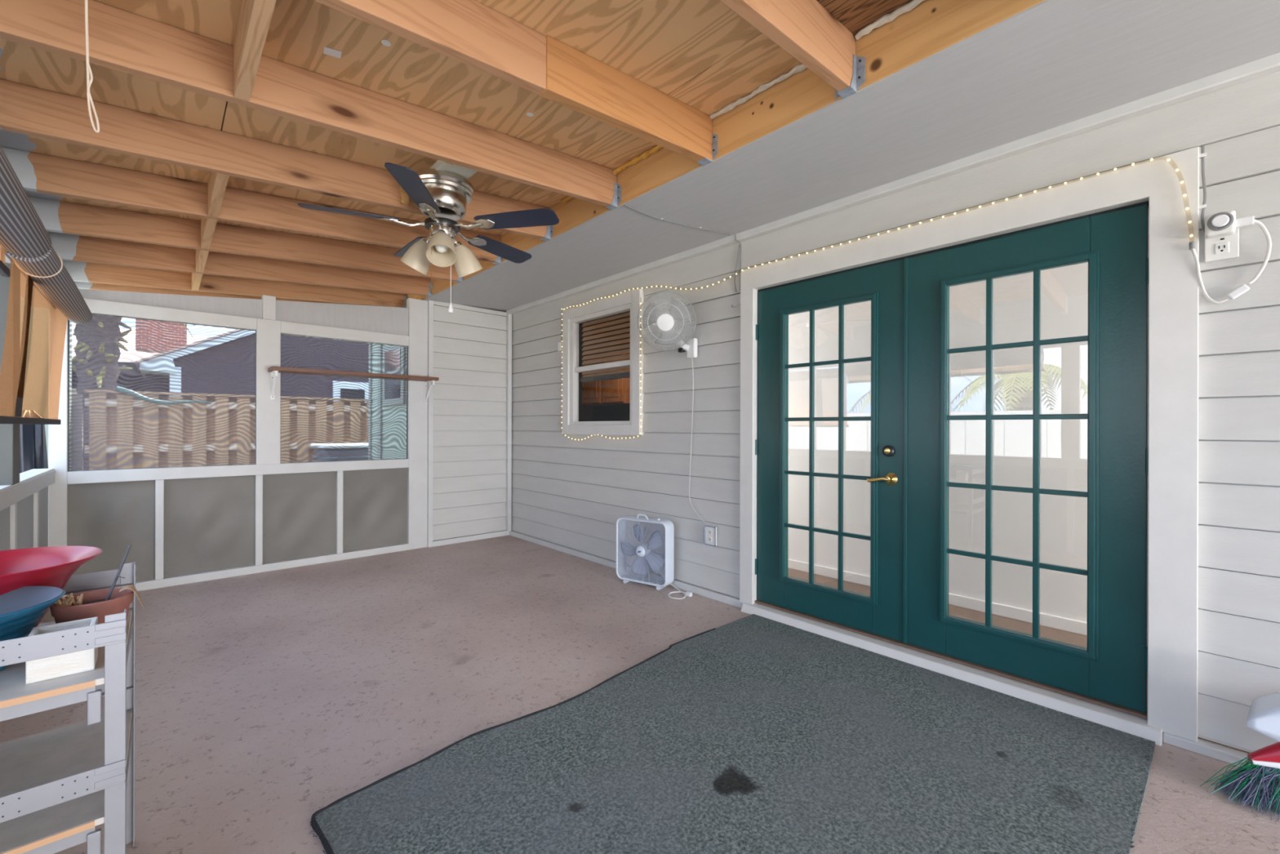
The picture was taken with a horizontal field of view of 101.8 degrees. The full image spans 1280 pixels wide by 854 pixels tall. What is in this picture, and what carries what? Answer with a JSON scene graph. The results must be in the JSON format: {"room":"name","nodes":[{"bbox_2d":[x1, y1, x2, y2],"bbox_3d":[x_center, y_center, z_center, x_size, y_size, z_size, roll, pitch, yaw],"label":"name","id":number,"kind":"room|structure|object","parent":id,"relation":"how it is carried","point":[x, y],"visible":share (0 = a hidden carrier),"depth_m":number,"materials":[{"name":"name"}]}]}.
{"room":"sunroom","nodes":[
{"label":"sunroom","id":0,"kind":"room"},
{"bbox_2d":[0,231,63,551],"bbox_3d":[-0.546,-0.024,-0.262,0.100,2.444,12.453,0,0,-43],"label":"wall","id":1,"kind":"structure","parent":0,"point":[24,496],"depth_m":2.57,"materials":[{"name":"grey paint"}]},
{"bbox_2d":[0,145,51,277],"bbox_3d":[-1.636,-0.655,1.228,0.153,0.222,1.945,0,0,-43],"label":"roller shade","id":2,"kind":"object","parent":1,"relation":"attached to","point":[23,233],"visible":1,"depth_m":1.64,"materials":[{"name":"grey fabric"}]},
{"bbox_2d":[0,245,92,424],"bbox_3d":[-2.924,-0.413,2.616,0.152,0.800,1.860,0,0,-43],"label":"roller shade","id":3,"kind":"object","parent":1,"relation":"attached to","point":[47,272],"visible":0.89,"depth_m":2.24,"materials":[{"name":"grey"}]},
{"bbox_2d":[48,288,506,596],"bbox_3d":[-2.723,-0.037,4.656,3.410,2.460,0.100,0,0,-43],"label":"wall","id":4,"kind":"structure","parent":0,"point":[181,525],"depth_m":4.44,"materials":[{"name":"paint"}]},
{"bbox_2d":[67,313,256,471],"bbox_3d":[-3.536,-0.245,3.917,1.044,1.102,0.010,0,0,-43],"label":"window","id":5,"kind":"structure","parent":4,"relation":"in","point":[232,354],"depth_m":3.87,"materials":[{"name":"grey fabric"}]},
{"bbox_2d":[280,334,407,463],"bbox_3d":[-2.653,-0.242,4.728,1.036,1.102,0.010,0,0,-43],"label":"window","id":6,"kind":"structure","parent":4,"relation":"in","point":[391,366],"depth_m":4.71,"materials":[{"name":"black plastic"}]},
{"bbox_2d":[267,366,439,404],"bbox_3d":[-2.507,-0.354,4.659,1.330,0.255,0.213,0,0,-43],"label":"wall shelf","id":7,"kind":"object","parent":4,"relation":"attached to","point":[273,371],"visible":1,"depth_m":4.53,"materials":[{"name":"brown wood"}]},
{"bbox_2d":[426,300,433,546],"bbox_3d":[-2.140,-0.036,5.238,0.045,2.460,0.182,0,0,-43],"label":"trim","id":8,"kind":"structure","parent":4,"relation":"attached to","point":[430,303],"depth_m":5.17,"materials":[{"name":"paint"}]},
{"bbox_2d":[432,529,509,546],"bbox_3d":[-1.770,1.168,5.481,0.845,0.055,0.050,0,0,-43],"label":"baseboard","id":9,"kind":"structure","parent":4,"relation":"attached to","point":[500,533],"depth_m":5.44,"materials":[{"name":"paint"}]},
{"bbox_2d":[506,312,511,531],"bbox_3d":[-1.445,-0.054,5.737,0.045,2.400,0.043,0,0,-43],"label":"trim","id":10,"kind":"structure","parent":4,"relation":"attached to","point":[508,363],"depth_m":5.72,"materials":[{"name":"paint"}]},
{"bbox_2d":[0,0,912,248],"bbox_3d":[0.387,-1.319,0.352,2.840,0.521,12.100,0,0,-43],"label":"ceiling","id":11,"kind":"structure","parent":0,"point":[703,55],"depth_m":2.01,"materials":[{"name":"brown wood"}]},
{"bbox_2d":[84,0,99,132],"bbox_3d":[-1.404,-1.021,1.332,0.030,0.528,0.009,0,0,-22],"label":"string","id":12,"kind":"object","parent":11,"relation":"hanging from","point":[89,82],"visible":1,"depth_m":1.33,"materials":[{"name":"beige fabric"}]},
{"bbox_2d":[323,46,342,58],"bbox_3d":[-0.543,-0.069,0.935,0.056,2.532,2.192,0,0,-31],"label":"paper label","id":13,"kind":"object","parent":11,"relation":"attached to","point":[327,51],"visible":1,"depth_m":1.85,"materials":[{"name":"white paper"}]},
{"bbox_2d":[381,40,391,46],"bbox_3d":[-0.889,-1.344,1.821,0.032,0.003,0.032,0,0,-43],"label":"paper label","id":14,"kind":"object","parent":11,"relation":"attached to","point":[385,42],"visible":1,"depth_m":1.82,"materials":[{"name":"white paper"}]},
{"bbox_2d":[297,162,559,313],"bbox_3d":[-1.062,-0.932,2.752,1.229,0.682,1.176,0,0,-43],"label":"ceiling fan","id":15,"kind":"object","parent":11,"relation":"hanging from","point":[443,197],"visible":1,"depth_m":2.63,"materials":[{"name":"silver metal"}]},
{"bbox_2d":[422,236,429,243],"bbox_3d":[-1.133,-0.934,2.732,0.093,0.125,0.110,0,0,-43],"label":"socket","id":16,"kind":"object","parent":15,"relation":"attached to","point":[424,240],"depth_m":2.71,"materials":[{"name":"white metal"}]},
{"bbox_2d":[435,229,448,253],"bbox_3d":[-1.003,-0.934,2.619,0.076,0.125,0.120,0,0,-43],"label":"bulb","id":17,"kind":"object","parent":15,"relation":"attached to","point":[438,233],"depth_m":2.58,"materials":[{"name":"white glass"}]},
{"bbox_2d":[453,240,462,247],"bbox_3d":[-0.971,-0.934,2.794,0.125,0.125,0.064,0,0,-43],"label":"socket","id":18,"kind":"object","parent":15,"relation":"attached to","point":[457,244],"depth_m":2.76,"materials":[{"name":"white metal"}]},
{"bbox_2d":[526,112,533,116],"bbox_3d":[-0.492,-1.398,2.328,0.032,0.003,0.032,0,0,-43],"label":"paper label","id":19,"kind":"object","parent":11,"relation":"attached to","point":[530,114],"visible":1,"depth_m":2.33,"materials":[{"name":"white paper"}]},
{"bbox_2d":[0,535,1279,853],"bbox_3d":[1.120,1.263,0.536,3.620,0.120,11.370,0,0,-43],"label":"floor","id":20,"kind":"structure","parent":0,"point":[264,700],"depth_m":2.47,"materials":[{"name":"paint"}]},
{"bbox_2d":[0,561,136,853],"bbox_3d":[-1.438,0.794,1.152,0.446,0.805,0.560,0,0,-43],"label":"metal shelving","id":21,"kind":"object","parent":20,"relation":"on","point":[56,785],"visible":0.9,"depth_m":1.09,"materials":[{"name":"grey metal"}]},
{"bbox_2d":[0,586,65,671],"bbox_3d":[-1.431,0.450,1.090,0.304,0.143,0.304,0,0,-43],"label":"bowl","id":22,"kind":"object","parent":21,"relation":"on","point":[21,609],"visible":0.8,"depth_m":1.16,"materials":[{"name":"blue plastic"}]},
{"bbox_2d":[0,546,102,634],"bbox_3d":[-1.592,0.428,1.281,0.374,0.186,0.374,0,0,-43],"label":"bowl","id":23,"kind":"object","parent":21,"relation":"on","point":[52,566],"visible":0.52,"depth_m":1.39,"materials":[{"name":"red plastic"}]},
{"bbox_2d":[25,616,97,684],"bbox_3d":[-1.235,0.475,1.114,0.096,0.093,0.084,0,0,-43],"label":"wooden box","id":24,"kind":"object","parent":21,"relation":"on","point":[81,661],"visible":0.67,"depth_m":1.09,"materials":[{"name":"white wood"}]},
{"bbox_2d":[49,587,133,623],"bbox_3d":[-1.329,0.459,1.265,0.142,0.125,0.142,0,0,-43],"label":"flower pot","id":25,"kind":"object","parent":21,"relation":"on","point":[89,604],"visible":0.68,"depth_m":1.24,"materials":[{"name":"ceramic"}]},
{"bbox_2d":[105,544,131,600],"bbox_3d":[-1.299,0.368,1.295,0.022,0.138,0.057,0,0,23],"label":"stake","id":26,"kind":"object","parent":25,"relation":"in","point":[117,576],"visible":0.88,"depth_m":1.30,"materials":[{"name":"grey metal"}]},
{"bbox_2d":[119,584,144,608],"bbox_3d":[-1.269,0.428,1.299,0.038,0.062,0.045,0,0,4],"label":"dry leaf","id":27,"kind":"object","parent":25,"relation":"on","point":[129,586],"visible":1,"depth_m":1.30,"materials":[{"name":"beige plant"}]},
{"bbox_2d":[616,513,692,599],"bbox_3d":[0.105,0.928,3.884,0.673,0.544,0.194,0,0,44],"label":"box fan","id":28,"kind":"object","parent":20,"relation":"on","point":[655,561],"visible":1,"depth_m":3.91,"materials":[{"name":"white plastic"}]},
{"bbox_2d":[617,519,664,584],"bbox_3d":[0.005,0.935,3.913,0.104,0.455,0.418,0,0,-43],"label":"grille","id":29,"kind":"object","parent":28,"relation":"attached to","point":[639,566],"depth_m":3.95,"materials":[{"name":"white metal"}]},
{"bbox_2d":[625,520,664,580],"bbox_3d":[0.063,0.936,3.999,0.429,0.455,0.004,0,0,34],"label":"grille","id":30,"kind":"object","parent":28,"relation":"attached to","point":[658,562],"depth_m":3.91,"materials":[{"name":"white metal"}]},
{"bbox_2d":[310,613,1155,853],"bbox_3d":[0.427,1.190,1.819,2.453,0.020,1.840,0,0,-43],"label":"rug","id":31,"kind":"object","parent":20,"relation":"on","point":[752,734],"visible":1,"depth_m":1.80,"materials":[{"name":"black carpet"}]},
{"bbox_2d":[741,600,1163,746],"bbox_3d":[1.375,1.169,2.733,0.173,0.070,1.940,0,0,-43],"label":"threshold","id":32,"kind":"object","parent":20,"relation":"on","point":[1125,719],"visible":0.58,"depth_m":2.44,"materials":[{"name":"white paint"}]},
{"bbox_2d":[1199,742,1279,820],"bbox_3d":[2.154,0.892,1.556,0.676,0.624,0.183,0,0,28],"label":"broom","id":33,"kind":"object","parent":20,"relation":"on","point":[1259,781],"visible":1,"depth_m":1.66,"materials":[{"name":"red plastic"}]},
{"bbox_2d":[1246,691,1279,742],"bbox_3d":[2.133,0.958,1.621,0.166,0.203,0.322,0,0,-43],"label":"dustpan","id":34,"kind":"object","parent":33,"relation":"attached to","point":[1264,715],"visible":1,"depth_m":1.67,"materials":[{"name":"white plastic"}]},
{"bbox_2d":[1246,691,1279,720],"bbox_3d":[2.135,0.906,1.623,0.160,0.099,0.322,0,0,-43],"label":"hood","id":35,"kind":"object","parent":34,"relation":"attached to","point":[1267,707],"depth_m":1.68,"materials":[{"name":"white plastic"}]},
{"bbox_2d":[422,0,1279,312],"bbox_3d":[1.166,-1.271,2.256,0.956,0.051,13.850,0,0,-43],"label":"soffit","id":36,"kind":"structure","parent":0,"point":[1051,64],"depth_m":2.13,"materials":[{"name":"paint"}]},
{"bbox_2d":[624,204,741,307],"bbox_3d":[0.278,-1.039,3.222,0.946,0.486,0.075,0,0,-36],"label":"wire","id":37,"kind":"object","parent":36,"relation":"attached to","point":[662,219],"visible":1,"depth_m":3.39,"materials":[{"name":"grey"}]},
{"bbox_2d":[406,0,1044,300],"bbox_3d":[1.421,-1.358,1.302,0.042,0.213,12.100,0,0,-43],"label":"ceiling beam","id":38,"kind":"structure","parent":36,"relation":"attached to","point":[933,26],"depth_m":2.11,"materials":[{"name":"brown wood"}]},
{"bbox_2d":[74,281,374,306],"bbox_3d":[-3.677,-1.268,4.804,2.720,0.398,0.045,0,0,-43],"label":"rafter","id":39,"kind":"object","parent":38,"relation":"attached to","point":[90,286],"visible":0.02,"depth_m":4.42,"materials":[{"name":"brown wood"}]},
{"bbox_2d":[63,260,408,307],"bbox_3d":[-3.480,-1.268,4.591,2.722,0.398,0.117,0,0,-43],"label":"rafter","id":40,"kind":"object","parent":38,"relation":"attached to","point":[84,272],"visible":0.54,"depth_m":4.48,"materials":[{"name":"brown wood"}]},
{"bbox_2d":[48,231,433,297],"bbox_3d":[-3.013,-1.266,4.083,2.722,0.398,0.117,0,0,-43],"label":"rafter","id":41,"kind":"object","parent":38,"relation":"attached to","point":[73,247],"visible":0.85,"depth_m":3.96,"materials":[{"name":"brown wood"}]},
{"bbox_2d":[191,272,203,290],"bbox_3d":[-3.498,-1.230,4.106,0.044,0.180,0.643,0,0,-43],"label":"board","id":42,"kind":"object","parent":41,"relation":"attached to","point":[196,277],"visible":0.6,"depth_m":4.10,"materials":[{"name":"brown wood"}]},
{"bbox_2d":[28,196,464,282],"bbox_3d":[-2.546,-1.265,3.575,2.722,0.398,0.117,0,0,-43],"label":"rafter","id":43,"kind":"object","parent":38,"relation":"attached to","point":[58,216],"visible":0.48,"depth_m":3.39,"materials":[{"name":"brown wood"}]},
{"bbox_2d":[195,249,208,272],"bbox_3d":[-3.031,-1.229,3.598,0.044,0.180,0.643,0,0,-43],"label":"board","id":44,"kind":"object","parent":43,"relation":"attached to","point":[202,255],"visible":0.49,"depth_m":3.58,"materials":[{"name":"brown wood"}]},
{"bbox_2d":[1,146,502,264],"bbox_3d":[-2.080,-1.264,3.067,2.722,0.398,0.117,0,0,-43],"label":"rafter","id":45,"kind":"object","parent":38,"relation":"attached to","point":[36,172],"visible":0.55,"depth_m":2.77,"materials":[{"name":"brown wood"}]},
{"bbox_2d":[200,217,217,248],"bbox_3d":[-2.564,-1.228,3.090,0.044,0.180,0.643,0,0,-43],"label":"board","id":46,"kind":"object","parent":45,"relation":"attached to","point":[207,226],"visible":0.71,"depth_m":3.08,"materials":[{"name":"brown wood"}]},
{"bbox_2d":[0,79,553,241],"bbox_3d":[-1.613,-1.263,2.559,2.722,0.398,0.117,0,0,-43],"label":"rafter","id":47,"kind":"object","parent":38,"relation":"attached to","point":[25,109],"visible":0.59,"depth_m":2.27,"materials":[{"name":"brown wood"}]},
{"bbox_2d":[207,171,229,217],"bbox_3d":[-2.097,-1.226,2.582,0.044,0.180,0.643,0,0,-43],"label":"board","id":48,"kind":"object","parent":47,"relation":"attached to","point":[217,183],"visible":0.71,"depth_m":2.57,"materials":[{"name":"brown wood"}]},
{"bbox_2d":[400,186,408,205],"bbox_3d":[-1.278,-1.280,2.821,0.040,0.140,0.030,0,0,-43],"label":"cleat","id":49,"kind":"object","parent":47,"relation":"attached to","point":[404,197],"visible":0.5,"depth_m":2.81,"materials":[{"name":"brown wood"}]},
{"bbox_2d":[429,160,477,179],"bbox_3d":[-0.994,-1.293,2.674,0.170,0.052,0.637,0,0,-43],"label":"board","id":50,"kind":"object","parent":47,"relation":"attached to","point":[465,172],"visible":0.06,"depth_m":2.57,"materials":[{"name":"beige paint"}]},
{"bbox_2d":[0,0,621,209],"bbox_3d":[-1.146,-1.261,2.050,2.722,0.398,0.117,0,0,-43],"label":"rafter","id":51,"kind":"object","parent":38,"relation":"attached to","point":[120,40],"visible":0.98,"depth_m":1.90,"materials":[{"name":"brown wood"}]},
{"bbox_2d":[233,0,275,101],"bbox_3d":[-1.164,-1.224,1.566,0.044,0.180,0.643,0,0,-43],"label":"board","id":52,"kind":"object","parent":51,"relation":"attached to","point":[255,15],"visible":1,"depth_m":1.57,"materials":[{"name":"brown wood"}]},
{"bbox_2d":[313,0,717,165],"bbox_3d":[-0.679,-1.260,1.542,2.722,0.398,0.117,0,0,-43],"label":"rafter","id":53,"kind":"object","parent":38,"relation":"attached to","point":[471,33],"visible":0.98,"depth_m":1.83,"materials":[{"name":"brown wood"}]},
{"bbox_2d":[560,195,573,203],"bbox_3d":[-0.347,-1.449,3.167,0.043,0.042,0.465,0,0,-43],"label":"bead","id":54,"kind":"object","parent":38,"relation":"attached to","point":[566,198],"visible":0.3,"depth_m":3.29},
{"bbox_2d":[613,144,662,174],"bbox_3d":[0.018,-1.446,2.771,0.040,0.040,0.473,0,0,-43],"label":"bead","id":55,"kind":"object","parent":38,"relation":"attached to","point":[646,153],"visible":0.77,"depth_m":2.80},
{"bbox_2d":[709,63,806,119],"bbox_3d":[0.544,-1.445,2.198,0.035,0.036,0.632,0,0,-43],"label":"bead","id":56,"kind":"object","parent":38,"relation":"attached to","point":[799,68],"visible":0.72,"depth_m":2.22},
{"bbox_2d":[719,0,865,100],"bbox_3d":[-0.212,-1.259,1.034,2.722,0.398,0.117,0,0,-43],"label":"rafter","id":57,"kind":"object","parent":38,"relation":"attached to","point":[805,29],"visible":1,"depth_m":1.73,"materials":[{"name":"brown wood"}]},
{"bbox_2d":[854,0,924,39],"bbox_3d":[1.001,-1.444,1.701,0.034,0.034,0.600,0,0,-43],"label":"bead","id":58,"kind":"object","parent":38,"relation":"attached to","point":[887,18],"visible":1,"depth_m":1.83},
{"bbox_2d":[511,70,1279,752],"bbox_3d":[2.386,-0.041,1.639,0.038,2.405,11.286,0,0,-43],"label":"wall","id":59,"kind":"structure","parent":0,"point":[566,491],"depth_m":2.37,"materials":[{"name":"paint"}]},
{"bbox_2d":[557,312,562,351],"bbox_3d":[-0.768,-0.917,5.023,0.033,0.370,0.050,0,0,-43],"label":"switch box","id":60,"kind":"object","parent":59,"relation":"attached to","point":[559,344],"visible":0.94,"depth_m":5.01,"materials":[{"name":"white plastic"}]},
{"bbox_2d":[562,288,644,435],"bbox_3d":[-0.343,-0.523,4.598,0.085,1.185,1.094,0,0,-43],"label":"window","id":61,"kind":"structure","parent":59,"relation":"in","point":[630,300],"depth_m":4.56,"materials":[{"name":"white paint"}]},
{"bbox_2d":[580,311,630,382],"bbox_3d":[-0.281,-0.705,4.649,0.045,0.559,0.790,0,0,-43],"label":"window blind","id":62,"kind":"object","parent":61,"relation":"attached to","point":[620,374],"visible":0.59,"depth_m":4.66,"materials":[{"name":"beige wood"}]},
{"bbox_2d":[561,155,1195,439],"bbox_3d":[0.651,-0.502,3.456,0.036,1.258,4.156,0,0,-43],"label":"light","id":63,"kind":"object","parent":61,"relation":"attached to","point":[1192,244],"visible":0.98,"depth_m":2.54,"materials":[{"name":"beige plastic"}]},
{"bbox_2d":[636,290,708,525],"bbox_3d":[0.230,-0.121,3.697,0.504,1.646,0.256,0,0,-7],"label":"wall fan","id":64,"kind":"object","parent":59,"relation":"attached to","point":[665,322],"visible":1,"depth_m":3.66,"materials":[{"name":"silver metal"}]},
{"bbox_2d":[703,524,716,546],"bbox_3d":[0.493,0.761,3.642,0.033,0.136,0.098,0,0,-43],"label":"wall outlet","id":65,"kind":"object","parent":59,"relation":"attached to","point":[709,531],"visible":1,"depth_m":3.64,"materials":[{"name":"white plastic"}]},
{"bbox_2d":[755,258,903,641],"bbox_3d":[1.067,0.123,3.065,0.097,2.015,0.938,0,0,-43],"label":"door","id":66,"kind":"structure","parent":59,"relation":"in","point":[880,613],"depth_m":2.98,"materials":[{"name":"green paint"}]},
{"bbox_2d":[784,304,871,591],"bbox_3d":[1.092,0.118,3.052,0.022,1.646,0.547,0,0,-43],"label":"grille","id":67,"kind":"object","parent":66,"relation":"attached to","point":[811,419],"depth_m":3.10,"materials":[{"name":"green paint"}]},
{"bbox_2d":[509,529,1250,766],"bbox_3d":[2.365,1.181,1.623,0.055,0.050,11.286,0,0,-43],"label":"baseboard","id":68,"kind":"structure","parent":59,"relation":"attached to","point":[1211,749],"depth_m":3.55,"materials":[{"name":"paint"}]},
{"bbox_2d":[506,52,1279,314],"bbox_3d":[2.360,-1.260,1.612,0.052,0.052,11.286,0,0,-43],"label":"trim","id":69,"kind":"structure","parent":59,"relation":"attached to","point":[1268,64],"depth_m":2.39,"materials":[{"name":"paint"}]},
{"bbox_2d":[739,146,1199,742],"bbox_3d":[1.383,0.063,2.704,0.053,2.208,2.073,0,0,-43],"label":"trim","id":70,"kind":"structure","parent":59,"relation":"attached to","point":[1173,281],"depth_m":2.00,"materials":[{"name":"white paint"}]},
{"bbox_2d":[902,204,1148,712],"bbox_3d":[1.708,0.124,2.391,0.065,2.015,0.934,0,0,-43],"label":"door","id":71,"kind":"structure","parent":59,"relation":"in","point":[1113,667],"depth_m":2.28,"materials":[{"name":"green paint"}]},
{"bbox_2d":[946,269,1088,638],"bbox_3d":[1.706,0.120,2.384,0.022,1.646,0.542,0,0,-43],"label":"grille","id":72,"kind":"object","parent":71,"relation":"attached to","point":[1037,342],"depth_m":2.38,"materials":[{"name":"green paint"}]},
{"bbox_2d":[1199,144,1206,232],"bbox_3d":[2.084,-0.879,1.923,0.016,0.331,0.023,0,0,-43],"label":"wire","id":73,"kind":"object","parent":59,"relation":"attached to","point":[1202,155],"visible":0.91,"depth_m":1.92,"materials":[{"name":"grey"}]},
{"bbox_2d":[1204,227,1239,262],"bbox_3d":[2.115,-0.671,1.891,0.018,0.123,0.083,0,0,-43],"label":"wall outlet","id":74,"kind":"object","parent":59,"relation":"attached to","point":[1224,247],"visible":0.84,"depth_m":1.89,"materials":[{"name":"white plastic"}]},
{"bbox_2d":[1204,210,1235,238],"bbox_3d":[2.083,-0.728,1.867,0.074,0.077,0.074,0,0,-43],"label":"timer","id":75,"kind":"object","parent":74,"relation":"attached to","point":[1221,224],"visible":1,"depth_m":1.85,"materials":[{"name":"white plastic"}]},
{"bbox_2d":[1191,216,1271,303],"bbox_3d":[2.112,-0.592,1.862,0.050,0.286,0.192,0,0,-43],"label":"cord","id":76,"kind":"object","parent":75,"relation":"attached to","point":[1246,221],"visible":1,"depth_m":1.83,"materials":[{"name":"white plastic"}]},
{"bbox_2d":[1214,237,1229,254],"bbox_3d":[2.112,-0.657,1.887,0.008,0.055,0.036,0,0,-43],"label":"receptacle","id":77,"kind":"object","parent":74,"relation":"attached to","point":[1221,244],"depth_m":1.89,"materials":[{"name":"white plastic"}]},
{"label":"outside","id":78,"kind":"structure","parent":0,"visible":0},
{"bbox_3d":[-11.844,1.438,12.886,80.000,0.260,85.000,0,0,-43],"label":"ground","id":79,"kind":"structure","parent":78,"visible":0},
{"bbox_2d":[19,409,48,473],"bbox_3d":[-4.910,0.597,4.191,0.241,1.460,0.283,0,0,-43],"label":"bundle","id":80,"kind":"object","parent":79,"relation":"on","point":[33,442],"visible":0.23,"depth_m":4.13,"materials":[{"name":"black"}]},
{"bbox_2d":[20,295,71,471],"bbox_3d":[-8.467,-0.303,4.442,4.940,3.240,0.800,0,0,-43],"label":"shed","id":81,"kind":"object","parent":79,"relation":"on","point":[40,309],"visible":0.02,"depth_m":5.77,"materials":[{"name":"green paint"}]},
{"bbox_2d":[71,393,83,470],"bbox_3d":[-7.121,0.441,6.075,0.835,1.680,0.100,0,0,-43],"label":"fence","id":82,"kind":"object","parent":79,"relation":"on","point":[75,460],"visible":0.14,"depth_m":6.29,"materials":[{"name":"beige wood"}]},
{"bbox_2d":[71,314,195,470],"bbox_3d":[-8.340,-0.713,7.782,2.468,4.061,2.636,0,0,-2],"label":"palm tree","id":83,"kind":"object","parent":79,"relation":"on","point":[112,362],"visible":0.18,"depth_m":7.74,"materials":[{"name":"plant"}]},
{"bbox_2d":[71,319,206,395],"bbox_3d":[-12.505,-1.084,11.322,4.900,4.700,4.400,0,0,-43],"label":"sky","id":84,"kind":"structure","parent":79,"relation":"on","point":[128,363],"depth_m":10.85,"materials":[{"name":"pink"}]},
{"bbox_2d":[84,389,368,470],"bbox_3d":[-5.356,0.415,7.750,4.000,1.740,0.160,0,0,-43],"label":"fence","id":85,"kind":"object","parent":79,"relation":"on","point":[175,453],"visible":0.4,"depth_m":7.10,"materials":[{"name":"beige wood"}]},
{"bbox_2d":[115,386,212,404],"bbox_3d":[-6.212,-0.400,6.811,0.937,0.220,0.107,0,0,-43],"label":"hose","id":86,"kind":"object","parent":85,"relation":"on","point":[124,389],"visible":0.84,"depth_m":6.69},
{"bbox_2d":[134,328,368,402],"bbox_3d":[-7.580,-1.175,12.791,6.860,4.989,3.200,0,0,-43],"label":"house","id":87,"kind":"structure","parent":79,"relation":"on","point":[223,357],"depth_m":10.49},
{"bbox_2d":[310,443,368,461],"bbox_3d":[-4.189,0.786,7.424,0.760,1.085,0.740,0,0,-43],"label":"air conditioner","id":88,"kind":"object","parent":79,"relation":"on","point":[327,456],"visible":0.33,"depth_m":7.12,"materials":[{"name":"grey metal"}]},
{"bbox_2d":[368,342,406,459],"bbox_3d":[-2.621,0.013,6.518,0.840,2.640,2.345,0,0,-43],"label":"house wing","id":89,"kind":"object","parent":79,"relation":"on","point":[389,451],"visible":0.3,"depth_m":6.54,"materials":[{"name":"green paint"}]},
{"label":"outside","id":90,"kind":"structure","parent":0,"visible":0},
{"bbox_2d":[787,234,1249,753],"bbox_3d":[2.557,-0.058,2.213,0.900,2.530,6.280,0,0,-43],"label":"door glass","id":91,"kind":"structure","parent":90,"point":[1064,289],"depth_m":3.25,"materials":[{"name":"white"}]},
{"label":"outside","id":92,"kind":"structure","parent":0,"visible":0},
{"bbox_2d":[511,311,630,421],"bbox_3d":[-0.625,-0.057,6.555,2.090,2.550,4.380,0,0,-43],"label":"kitchen","id":93,"kind":"structure","parent":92,"point":[621,412],"depth_m":7.87,"materials":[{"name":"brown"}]},
{"bbox_2d":[582,352,630,405],"bbox_3d":[-0.457,-0.691,7.632,0.308,0.720,0.980,0,0,-43],"label":"upper cabinet","id":94,"kind":"object","parent":93,"relation":"attached to","point":[615,391],"visible":0.47,"depth_m":7.43,"materials":[{"name":"brown wood"}]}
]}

